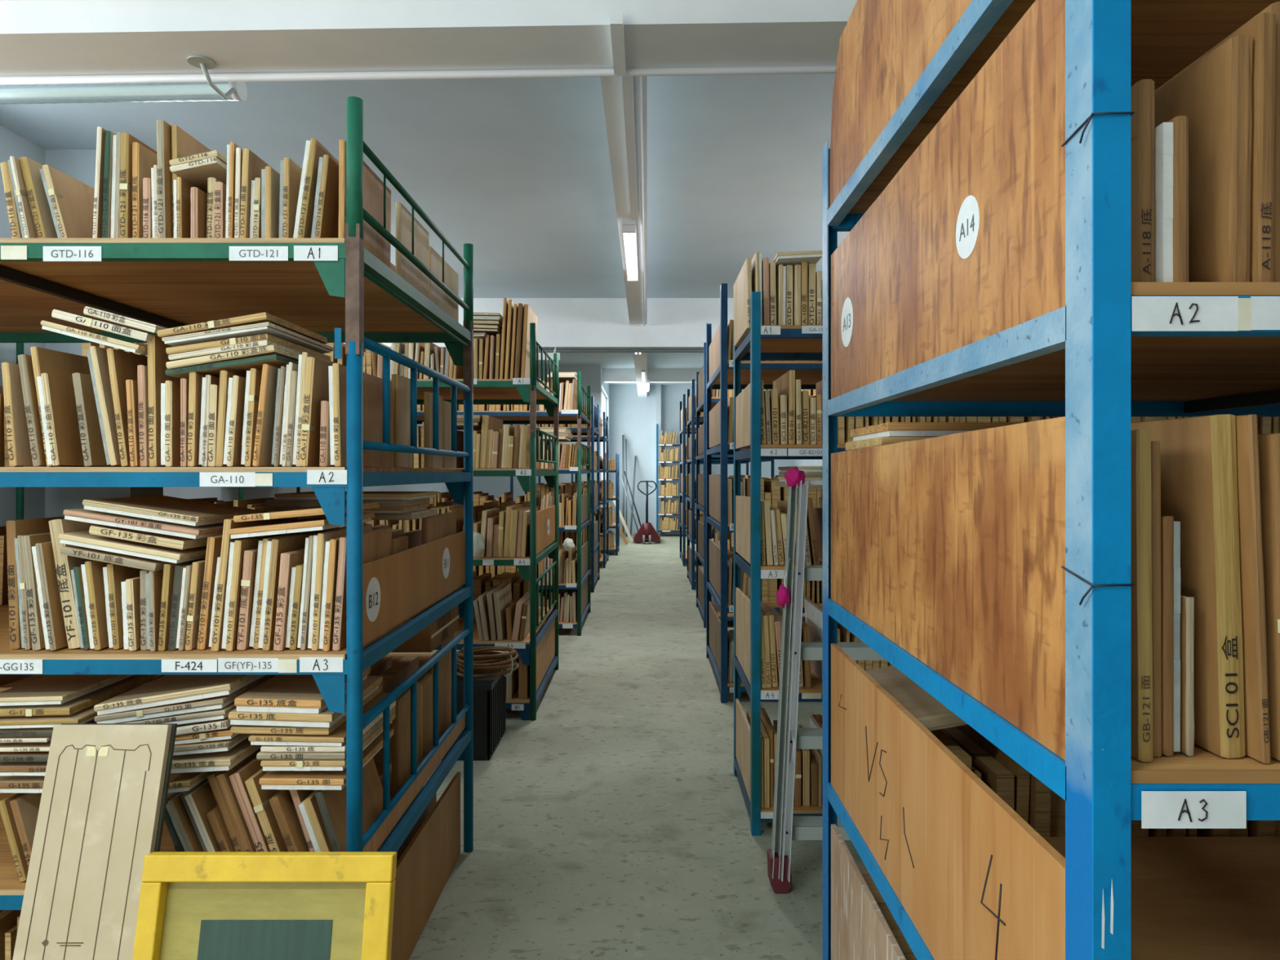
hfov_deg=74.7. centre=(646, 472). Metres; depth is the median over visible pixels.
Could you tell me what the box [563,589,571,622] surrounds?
book
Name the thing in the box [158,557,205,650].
book
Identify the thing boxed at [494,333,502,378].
book
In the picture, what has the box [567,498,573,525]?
book
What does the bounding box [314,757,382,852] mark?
book
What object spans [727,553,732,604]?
book
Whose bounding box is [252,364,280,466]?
book
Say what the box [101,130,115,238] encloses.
book
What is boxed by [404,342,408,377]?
book
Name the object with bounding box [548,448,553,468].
book
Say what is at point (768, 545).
book
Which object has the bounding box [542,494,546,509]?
book
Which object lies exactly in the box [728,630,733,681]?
book
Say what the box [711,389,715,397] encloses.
book
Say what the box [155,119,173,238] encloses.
book
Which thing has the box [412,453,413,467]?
book
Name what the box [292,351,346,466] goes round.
book
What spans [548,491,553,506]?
book
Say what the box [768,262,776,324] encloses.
book
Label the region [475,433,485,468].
book
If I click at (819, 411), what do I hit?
book
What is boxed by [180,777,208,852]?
book
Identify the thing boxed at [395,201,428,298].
book
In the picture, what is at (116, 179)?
book
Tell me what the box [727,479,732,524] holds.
book
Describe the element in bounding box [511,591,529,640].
book
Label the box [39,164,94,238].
book
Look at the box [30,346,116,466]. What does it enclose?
book
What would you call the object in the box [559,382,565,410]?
book
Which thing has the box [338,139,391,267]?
book
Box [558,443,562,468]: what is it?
book
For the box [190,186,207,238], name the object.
book
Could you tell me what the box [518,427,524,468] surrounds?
book
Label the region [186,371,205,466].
book
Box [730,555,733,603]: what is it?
book
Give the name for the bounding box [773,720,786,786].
book
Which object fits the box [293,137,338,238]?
book
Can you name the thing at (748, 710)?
book
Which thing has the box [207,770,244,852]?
book
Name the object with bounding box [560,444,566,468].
book
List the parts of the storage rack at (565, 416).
post, post, post, post, plywood panel, plywood panel, plywood panel, rail, rail, rail, rail, rail, post, post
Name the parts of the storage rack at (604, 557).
post, post, post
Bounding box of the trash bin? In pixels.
[441,646,519,760]
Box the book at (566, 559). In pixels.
[565,556,568,582]
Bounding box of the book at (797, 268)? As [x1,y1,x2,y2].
[792,264,800,324]
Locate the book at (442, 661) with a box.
[431,648,444,738]
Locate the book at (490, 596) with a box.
[486,582,504,639]
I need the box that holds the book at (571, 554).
[568,545,575,582]
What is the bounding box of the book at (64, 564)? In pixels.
[48,519,100,648]
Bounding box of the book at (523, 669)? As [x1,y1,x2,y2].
[518,654,529,698]
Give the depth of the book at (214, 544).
1.97 m
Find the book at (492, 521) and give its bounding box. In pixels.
[485,514,499,556]
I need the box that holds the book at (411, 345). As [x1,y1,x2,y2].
[408,342,416,378]
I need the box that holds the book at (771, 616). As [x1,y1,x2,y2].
[760,600,777,687]
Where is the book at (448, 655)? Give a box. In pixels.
[441,633,453,730]
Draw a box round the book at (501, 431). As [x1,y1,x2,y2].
[497,428,506,468]
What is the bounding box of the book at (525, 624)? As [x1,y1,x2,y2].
[519,597,529,640]
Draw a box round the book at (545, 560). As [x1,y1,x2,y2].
[543,555,547,571]
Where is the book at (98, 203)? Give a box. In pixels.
[92,126,106,238]
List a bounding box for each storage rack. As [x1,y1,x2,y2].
[0,96,473,910]
[16,322,558,720]
[238,371,591,635]
[510,396,599,592]
[537,411,608,568]
[571,453,619,555]
[656,423,703,533]
[680,394,748,565]
[687,379,773,590]
[696,342,804,627]
[706,283,822,702]
[733,291,845,835]
[822,0,1279,959]
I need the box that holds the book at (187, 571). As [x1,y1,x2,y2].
[175,564,192,650]
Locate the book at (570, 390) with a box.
[566,382,572,409]
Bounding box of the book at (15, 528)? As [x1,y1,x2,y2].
[5,515,64,648]
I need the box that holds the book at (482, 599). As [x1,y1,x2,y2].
[478,585,496,640]
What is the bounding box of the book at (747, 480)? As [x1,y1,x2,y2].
[745,478,750,497]
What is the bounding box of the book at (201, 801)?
[184,780,221,852]
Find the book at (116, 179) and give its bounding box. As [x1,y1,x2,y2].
[110,132,120,238]
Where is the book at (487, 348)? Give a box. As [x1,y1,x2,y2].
[483,334,490,378]
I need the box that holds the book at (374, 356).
[371,342,391,377]
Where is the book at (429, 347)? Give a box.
[423,342,439,378]
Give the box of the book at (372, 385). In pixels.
[328,363,394,467]
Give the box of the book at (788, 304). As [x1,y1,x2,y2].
[785,265,792,324]
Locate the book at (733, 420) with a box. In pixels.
[732,419,733,442]
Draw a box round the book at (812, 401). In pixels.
[808,397,816,444]
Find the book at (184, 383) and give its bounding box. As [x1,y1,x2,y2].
[179,377,192,466]
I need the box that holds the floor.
[388,534,866,959]
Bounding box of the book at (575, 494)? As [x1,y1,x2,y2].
[573,492,577,525]
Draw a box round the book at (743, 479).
[741,477,745,496]
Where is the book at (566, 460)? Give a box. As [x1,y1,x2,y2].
[564,444,569,468]
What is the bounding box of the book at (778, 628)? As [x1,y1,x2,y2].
[764,604,782,685]
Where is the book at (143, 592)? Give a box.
[139,569,150,649]
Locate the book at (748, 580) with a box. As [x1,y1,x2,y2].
[745,574,750,595]
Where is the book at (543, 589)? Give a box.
[538,589,544,606]
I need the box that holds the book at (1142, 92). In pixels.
[1130,79,1155,282]
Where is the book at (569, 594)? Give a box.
[566,589,573,622]
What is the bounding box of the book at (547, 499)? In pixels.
[546,493,549,507]
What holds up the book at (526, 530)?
on the storage rack at (514, 391)
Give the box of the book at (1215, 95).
[1154,35,1253,282]
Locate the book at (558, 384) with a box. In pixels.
[558,383,559,410]
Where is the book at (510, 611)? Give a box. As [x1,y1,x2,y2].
[506,598,519,639]
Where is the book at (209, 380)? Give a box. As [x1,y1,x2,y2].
[198,374,219,466]
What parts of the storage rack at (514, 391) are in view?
post, post, post, post, guard rail, guard rail, guard rail, guard rail, rail, rail, rail, rail, rail, guard rail, guard rail, post, post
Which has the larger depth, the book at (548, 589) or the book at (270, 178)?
the book at (548, 589)
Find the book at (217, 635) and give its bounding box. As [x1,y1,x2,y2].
[211,516,297,651]
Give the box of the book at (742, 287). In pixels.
[733,257,751,346]
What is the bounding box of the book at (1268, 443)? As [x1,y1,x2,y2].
[1257,433,1279,760]
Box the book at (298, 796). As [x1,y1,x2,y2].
[288,789,315,852]
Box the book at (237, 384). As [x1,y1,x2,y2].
[222,375,250,466]
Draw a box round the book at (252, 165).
[240,148,273,238]
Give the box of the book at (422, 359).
[419,351,424,378]
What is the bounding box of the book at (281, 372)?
[271,365,286,466]
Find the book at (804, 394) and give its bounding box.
[800,391,808,444]
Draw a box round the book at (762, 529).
[760,500,765,565]
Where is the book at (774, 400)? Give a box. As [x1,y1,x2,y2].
[768,388,779,444]
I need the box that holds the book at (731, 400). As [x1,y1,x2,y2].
[727,396,733,442]
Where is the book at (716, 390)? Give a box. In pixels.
[715,389,718,397]
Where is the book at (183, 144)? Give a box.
[171,124,211,238]
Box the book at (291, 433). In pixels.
[286,370,299,466]
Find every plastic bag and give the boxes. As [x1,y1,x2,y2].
[473,531,484,559]
[562,537,574,551]
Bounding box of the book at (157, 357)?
[147,335,181,466]
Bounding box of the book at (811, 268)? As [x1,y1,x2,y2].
[807,263,816,324]
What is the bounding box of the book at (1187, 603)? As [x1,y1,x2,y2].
[1179,595,1194,756]
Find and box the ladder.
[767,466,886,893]
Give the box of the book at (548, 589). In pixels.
[542,589,548,622]
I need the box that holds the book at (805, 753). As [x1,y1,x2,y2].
[800,749,809,805]
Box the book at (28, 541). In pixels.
[21,533,51,650]
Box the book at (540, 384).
[538,377,545,410]
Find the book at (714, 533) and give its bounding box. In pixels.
[711,528,718,544]
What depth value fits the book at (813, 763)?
3.34 m
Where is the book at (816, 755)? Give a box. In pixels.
[799,724,822,806]
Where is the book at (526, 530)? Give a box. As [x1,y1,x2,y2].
[520,508,537,556]
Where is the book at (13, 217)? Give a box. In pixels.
[0,161,22,238]
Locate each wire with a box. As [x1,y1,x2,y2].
[1061,111,1134,146]
[1061,565,1134,604]
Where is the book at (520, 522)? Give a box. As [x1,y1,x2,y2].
[515,507,529,556]
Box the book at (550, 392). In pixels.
[549,378,551,393]
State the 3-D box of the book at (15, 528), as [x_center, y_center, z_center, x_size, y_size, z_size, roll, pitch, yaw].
[-1.493,0.265,2.175,0.032,0.304,0.406,0,0,0]
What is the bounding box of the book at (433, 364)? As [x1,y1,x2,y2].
[430,353,435,378]
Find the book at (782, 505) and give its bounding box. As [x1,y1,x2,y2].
[777,500,797,563]
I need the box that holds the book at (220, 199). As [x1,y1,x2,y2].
[213,182,226,238]
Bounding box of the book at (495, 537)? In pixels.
[493,523,498,556]
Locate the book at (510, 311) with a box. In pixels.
[504,299,514,378]
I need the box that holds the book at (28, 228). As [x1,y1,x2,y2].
[7,155,38,238]
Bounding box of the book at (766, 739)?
[760,720,769,808]
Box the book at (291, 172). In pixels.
[279,157,302,238]
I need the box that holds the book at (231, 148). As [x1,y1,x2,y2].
[225,142,243,238]
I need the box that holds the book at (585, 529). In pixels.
[584,526,586,542]
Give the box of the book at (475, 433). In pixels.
[473,431,481,468]
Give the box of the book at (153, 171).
[151,164,158,238]
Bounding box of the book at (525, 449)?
[520,425,529,468]
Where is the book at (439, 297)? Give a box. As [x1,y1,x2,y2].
[428,245,458,322]
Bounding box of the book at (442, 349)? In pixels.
[440,346,445,374]
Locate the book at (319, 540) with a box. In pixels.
[307,524,372,650]
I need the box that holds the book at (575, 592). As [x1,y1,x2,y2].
[572,589,577,622]
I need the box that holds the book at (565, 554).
[559,551,568,583]
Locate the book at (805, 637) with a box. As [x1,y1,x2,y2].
[791,609,811,688]
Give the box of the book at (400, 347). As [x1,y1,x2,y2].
[393,342,404,374]
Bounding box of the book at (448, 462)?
[442,400,456,468]
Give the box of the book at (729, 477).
[728,476,733,523]
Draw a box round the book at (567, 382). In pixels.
[563,380,570,409]
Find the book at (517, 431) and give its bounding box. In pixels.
[512,424,522,468]
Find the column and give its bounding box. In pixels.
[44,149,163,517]
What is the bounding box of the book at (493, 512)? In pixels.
[479,507,500,556]
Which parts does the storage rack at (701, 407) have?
post, rail, rail, rail, rail, rail, plywood panel, plywood panel, plywood panel, plywood panel, plywood panel, post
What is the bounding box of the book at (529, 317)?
[520,304,537,377]
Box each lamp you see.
[0,54,247,104]
[538,346,559,360]
[622,217,638,281]
[641,368,644,382]
[646,376,649,391]
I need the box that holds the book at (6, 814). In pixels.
[0,792,28,882]
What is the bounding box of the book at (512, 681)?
[506,649,518,698]
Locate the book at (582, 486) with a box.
[581,484,584,495]
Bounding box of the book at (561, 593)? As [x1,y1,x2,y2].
[558,589,564,622]
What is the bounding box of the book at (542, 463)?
[541,444,548,468]
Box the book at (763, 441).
[746,380,766,447]
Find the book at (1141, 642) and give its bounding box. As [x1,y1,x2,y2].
[1130,429,1152,761]
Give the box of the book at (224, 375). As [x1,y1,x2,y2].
[215,370,246,466]
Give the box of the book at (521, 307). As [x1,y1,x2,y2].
[514,302,524,377]
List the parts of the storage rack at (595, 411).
post, post, plywood panel, plywood panel, plywood panel, rail, rail, post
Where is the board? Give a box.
[12,723,177,959]
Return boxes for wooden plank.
[608,502,627,544]
[613,500,633,542]
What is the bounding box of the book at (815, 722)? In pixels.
[809,714,822,795]
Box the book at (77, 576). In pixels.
[71,565,89,649]
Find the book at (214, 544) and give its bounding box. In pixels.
[197,534,222,649]
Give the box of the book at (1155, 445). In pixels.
[1151,440,1161,756]
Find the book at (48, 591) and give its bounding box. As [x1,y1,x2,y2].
[31,542,67,650]
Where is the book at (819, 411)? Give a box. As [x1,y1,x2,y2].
[811,394,822,444]
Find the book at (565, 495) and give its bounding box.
[561,493,568,525]
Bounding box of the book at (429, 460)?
[423,391,442,468]
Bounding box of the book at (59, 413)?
[36,373,84,466]
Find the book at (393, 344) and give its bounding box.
[390,342,395,378]
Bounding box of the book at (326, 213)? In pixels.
[311,154,338,238]
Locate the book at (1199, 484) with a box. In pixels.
[1130,413,1245,758]
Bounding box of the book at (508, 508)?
[502,503,522,556]
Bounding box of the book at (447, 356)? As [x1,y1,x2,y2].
[444,346,449,377]
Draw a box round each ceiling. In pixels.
[0,73,849,385]
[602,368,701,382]
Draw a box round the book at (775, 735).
[762,707,777,790]
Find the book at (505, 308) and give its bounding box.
[499,297,508,378]
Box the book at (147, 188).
[142,177,152,238]
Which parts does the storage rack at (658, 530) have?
post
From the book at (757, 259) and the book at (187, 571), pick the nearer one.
the book at (187, 571)
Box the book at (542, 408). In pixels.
[540,382,546,410]
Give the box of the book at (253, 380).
[240,368,264,466]
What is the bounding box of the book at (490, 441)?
[485,429,498,468]
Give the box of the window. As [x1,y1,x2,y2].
[601,391,605,479]
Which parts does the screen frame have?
frame rail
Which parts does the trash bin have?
lid, rope coil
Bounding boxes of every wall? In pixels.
[0,125,446,526]
[446,364,601,507]
[601,368,609,530]
[609,384,795,534]
[795,459,822,466]
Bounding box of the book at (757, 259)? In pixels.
[746,252,762,336]
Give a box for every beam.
[0,0,857,76]
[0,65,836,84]
[324,297,733,349]
[600,75,647,324]
[633,352,647,397]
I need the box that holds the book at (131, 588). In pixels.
[120,576,140,650]
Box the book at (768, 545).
[760,498,773,564]
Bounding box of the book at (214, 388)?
[208,384,224,466]
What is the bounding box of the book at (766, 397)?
[764,390,771,444]
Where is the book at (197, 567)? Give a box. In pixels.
[185,560,205,650]
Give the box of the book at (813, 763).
[808,749,817,806]
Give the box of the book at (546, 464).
[544,449,548,468]
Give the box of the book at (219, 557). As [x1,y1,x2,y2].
[208,556,220,647]
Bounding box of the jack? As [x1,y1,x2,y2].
[633,480,660,543]
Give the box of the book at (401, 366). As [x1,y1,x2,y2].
[399,353,404,376]
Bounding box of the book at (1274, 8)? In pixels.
[1154,1,1279,282]
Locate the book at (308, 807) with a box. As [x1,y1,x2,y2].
[298,790,332,852]
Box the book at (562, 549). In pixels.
[558,546,564,583]
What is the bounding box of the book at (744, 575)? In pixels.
[742,571,746,594]
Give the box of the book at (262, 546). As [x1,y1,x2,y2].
[248,528,330,648]
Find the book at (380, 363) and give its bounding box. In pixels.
[377,354,382,378]
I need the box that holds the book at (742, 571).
[732,551,743,591]
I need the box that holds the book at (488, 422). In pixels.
[479,414,502,468]
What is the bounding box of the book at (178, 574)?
[168,560,202,650]
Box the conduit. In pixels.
[538,349,703,352]
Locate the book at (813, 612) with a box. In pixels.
[804,596,822,679]
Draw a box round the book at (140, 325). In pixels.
[83,306,168,334]
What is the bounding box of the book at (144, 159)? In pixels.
[131,142,157,238]
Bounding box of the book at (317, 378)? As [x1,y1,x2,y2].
[299,356,332,466]
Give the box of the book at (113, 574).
[102,563,142,649]
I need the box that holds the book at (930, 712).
[864,665,967,730]
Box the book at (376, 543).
[332,527,391,650]
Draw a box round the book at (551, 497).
[550,495,553,506]
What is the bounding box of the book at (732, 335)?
[730,320,733,359]
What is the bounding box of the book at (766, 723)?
[760,705,773,806]
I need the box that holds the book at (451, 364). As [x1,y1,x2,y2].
[448,355,453,378]
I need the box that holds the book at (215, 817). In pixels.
[206,805,235,852]
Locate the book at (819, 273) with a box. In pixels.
[815,271,822,324]
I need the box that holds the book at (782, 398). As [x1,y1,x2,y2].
[777,395,786,444]
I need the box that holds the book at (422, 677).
[417,674,424,682]
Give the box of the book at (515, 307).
[510,303,518,378]
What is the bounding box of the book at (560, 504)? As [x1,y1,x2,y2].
[559,502,562,525]
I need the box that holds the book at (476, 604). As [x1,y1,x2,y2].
[473,597,484,639]
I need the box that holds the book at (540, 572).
[538,551,541,583]
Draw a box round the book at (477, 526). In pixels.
[473,520,481,533]
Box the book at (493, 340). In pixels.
[488,335,496,378]
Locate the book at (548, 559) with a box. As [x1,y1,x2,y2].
[546,556,551,583]
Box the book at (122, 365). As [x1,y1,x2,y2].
[106,347,147,466]
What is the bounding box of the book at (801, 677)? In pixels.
[779,607,803,687]
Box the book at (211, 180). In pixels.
[206,177,220,238]
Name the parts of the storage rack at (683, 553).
post, plywood panel, plywood panel, plywood panel, plywood panel, post, post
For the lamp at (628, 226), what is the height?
0.090 m
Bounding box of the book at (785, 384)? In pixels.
[773,369,795,444]
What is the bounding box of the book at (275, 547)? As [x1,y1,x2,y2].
[257,528,340,650]
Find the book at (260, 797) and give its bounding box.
[244,768,288,852]
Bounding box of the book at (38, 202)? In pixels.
[19,156,57,238]
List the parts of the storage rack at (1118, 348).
post, rail, rail, rail, rail, post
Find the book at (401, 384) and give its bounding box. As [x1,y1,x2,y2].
[391,373,412,467]
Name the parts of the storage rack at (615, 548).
post, post, post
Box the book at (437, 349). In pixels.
[434,346,440,372]
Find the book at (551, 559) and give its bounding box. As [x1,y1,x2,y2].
[550,558,553,583]
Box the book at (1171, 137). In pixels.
[1154,115,1188,282]
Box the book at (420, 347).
[414,342,425,378]
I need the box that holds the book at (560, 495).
[558,493,561,525]
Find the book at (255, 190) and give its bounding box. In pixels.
[249,177,261,238]
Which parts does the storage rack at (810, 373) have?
post, rail, rail, rail, rail, rail, plywood panel, plywood panel, post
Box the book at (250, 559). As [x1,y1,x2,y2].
[236,547,257,650]
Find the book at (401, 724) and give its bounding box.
[391,680,418,798]
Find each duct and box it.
[609,12,625,74]
[622,75,645,325]
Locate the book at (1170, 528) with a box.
[1160,515,1180,755]
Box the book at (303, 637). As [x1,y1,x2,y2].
[297,533,317,649]
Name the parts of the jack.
plate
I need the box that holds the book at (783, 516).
[779,511,786,564]
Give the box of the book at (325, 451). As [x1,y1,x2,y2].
[319,400,377,467]
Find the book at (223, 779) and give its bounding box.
[215,747,260,852]
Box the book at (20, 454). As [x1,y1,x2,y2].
[1,362,68,466]
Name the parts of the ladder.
rail, cord, cord, rail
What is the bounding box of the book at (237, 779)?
[228,756,271,852]
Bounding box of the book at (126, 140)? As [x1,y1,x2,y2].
[119,132,156,238]
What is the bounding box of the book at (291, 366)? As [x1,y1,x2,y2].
[280,362,297,466]
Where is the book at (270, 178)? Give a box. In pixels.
[261,165,279,238]
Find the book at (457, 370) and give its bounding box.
[453,364,462,378]
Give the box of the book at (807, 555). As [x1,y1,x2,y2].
[804,522,811,564]
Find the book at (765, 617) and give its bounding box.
[760,607,771,687]
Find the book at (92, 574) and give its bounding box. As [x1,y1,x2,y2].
[80,560,111,649]
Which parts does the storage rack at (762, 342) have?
post, rail, rail, rail, rail, rail, post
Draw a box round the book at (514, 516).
[508,506,528,556]
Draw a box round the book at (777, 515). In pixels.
[769,506,784,564]
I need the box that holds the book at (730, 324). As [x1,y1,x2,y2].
[727,319,732,360]
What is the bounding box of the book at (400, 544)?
[390,536,408,555]
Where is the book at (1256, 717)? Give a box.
[1235,414,1271,764]
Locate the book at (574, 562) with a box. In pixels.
[571,556,577,582]
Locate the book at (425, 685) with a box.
[418,673,432,764]
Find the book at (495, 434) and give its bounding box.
[491,431,500,468]
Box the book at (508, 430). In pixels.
[501,424,515,468]
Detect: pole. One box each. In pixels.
[620,475,638,530]
[622,435,624,534]
[623,471,641,527]
[625,439,626,537]
[630,455,636,536]
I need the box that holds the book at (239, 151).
[234,147,243,238]
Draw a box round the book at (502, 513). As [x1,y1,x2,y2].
[497,510,506,556]
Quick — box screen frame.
[132,852,396,959]
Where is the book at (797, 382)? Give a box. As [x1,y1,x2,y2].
[792,379,801,444]
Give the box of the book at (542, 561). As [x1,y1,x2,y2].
[540,548,544,583]
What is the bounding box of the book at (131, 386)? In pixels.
[125,379,139,466]
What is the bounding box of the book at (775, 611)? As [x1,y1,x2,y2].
[768,606,790,684]
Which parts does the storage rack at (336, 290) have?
post, post, guard rail, guard rail, guard rail, guard rail, guard rail, rail, rail, guard rail, rail, guard rail, rail, post, post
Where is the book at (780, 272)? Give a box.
[775,264,786,324]
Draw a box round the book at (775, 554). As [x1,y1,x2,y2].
[769,509,778,564]
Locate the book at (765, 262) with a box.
[761,257,769,324]
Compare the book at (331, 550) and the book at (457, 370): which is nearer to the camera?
the book at (331, 550)
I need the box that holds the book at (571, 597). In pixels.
[569,592,573,622]
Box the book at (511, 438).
[506,435,516,468]
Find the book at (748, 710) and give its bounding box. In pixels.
[746,709,763,808]
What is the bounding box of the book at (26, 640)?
[14,532,50,649]
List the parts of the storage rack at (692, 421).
post, rail, rail, rail, plywood panel, plywood panel, plywood panel, plywood panel, plywood panel, post, post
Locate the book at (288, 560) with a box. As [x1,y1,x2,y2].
[273,547,305,650]
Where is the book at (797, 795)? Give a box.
[786,726,801,806]
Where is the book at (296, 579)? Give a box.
[285,564,303,649]
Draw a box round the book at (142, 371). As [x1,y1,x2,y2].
[137,364,148,466]
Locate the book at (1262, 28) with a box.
[1154,13,1275,282]
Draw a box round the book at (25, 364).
[17,354,79,466]
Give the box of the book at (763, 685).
[746,595,766,688]
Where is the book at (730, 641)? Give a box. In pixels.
[727,630,733,682]
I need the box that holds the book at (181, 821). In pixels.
[165,791,204,852]
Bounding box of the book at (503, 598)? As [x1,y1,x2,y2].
[493,582,512,639]
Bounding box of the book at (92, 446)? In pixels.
[71,372,150,466]
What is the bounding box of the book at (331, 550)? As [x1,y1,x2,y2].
[319,537,340,651]
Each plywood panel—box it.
[363,531,465,645]
[363,713,465,852]
[391,771,460,959]
[536,505,555,554]
[536,618,555,691]
[709,474,719,521]
[709,538,719,598]
[709,601,719,672]
[735,382,750,448]
[735,495,750,563]
[735,587,750,683]
[735,698,750,800]
[829,0,972,207]
[831,0,1065,399]
[831,416,1065,760]
[831,643,1065,959]
[831,824,906,959]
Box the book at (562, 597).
[560,594,564,622]
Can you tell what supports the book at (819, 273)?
on the storage rack at (762, 342)
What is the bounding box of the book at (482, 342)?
[478,338,485,378]

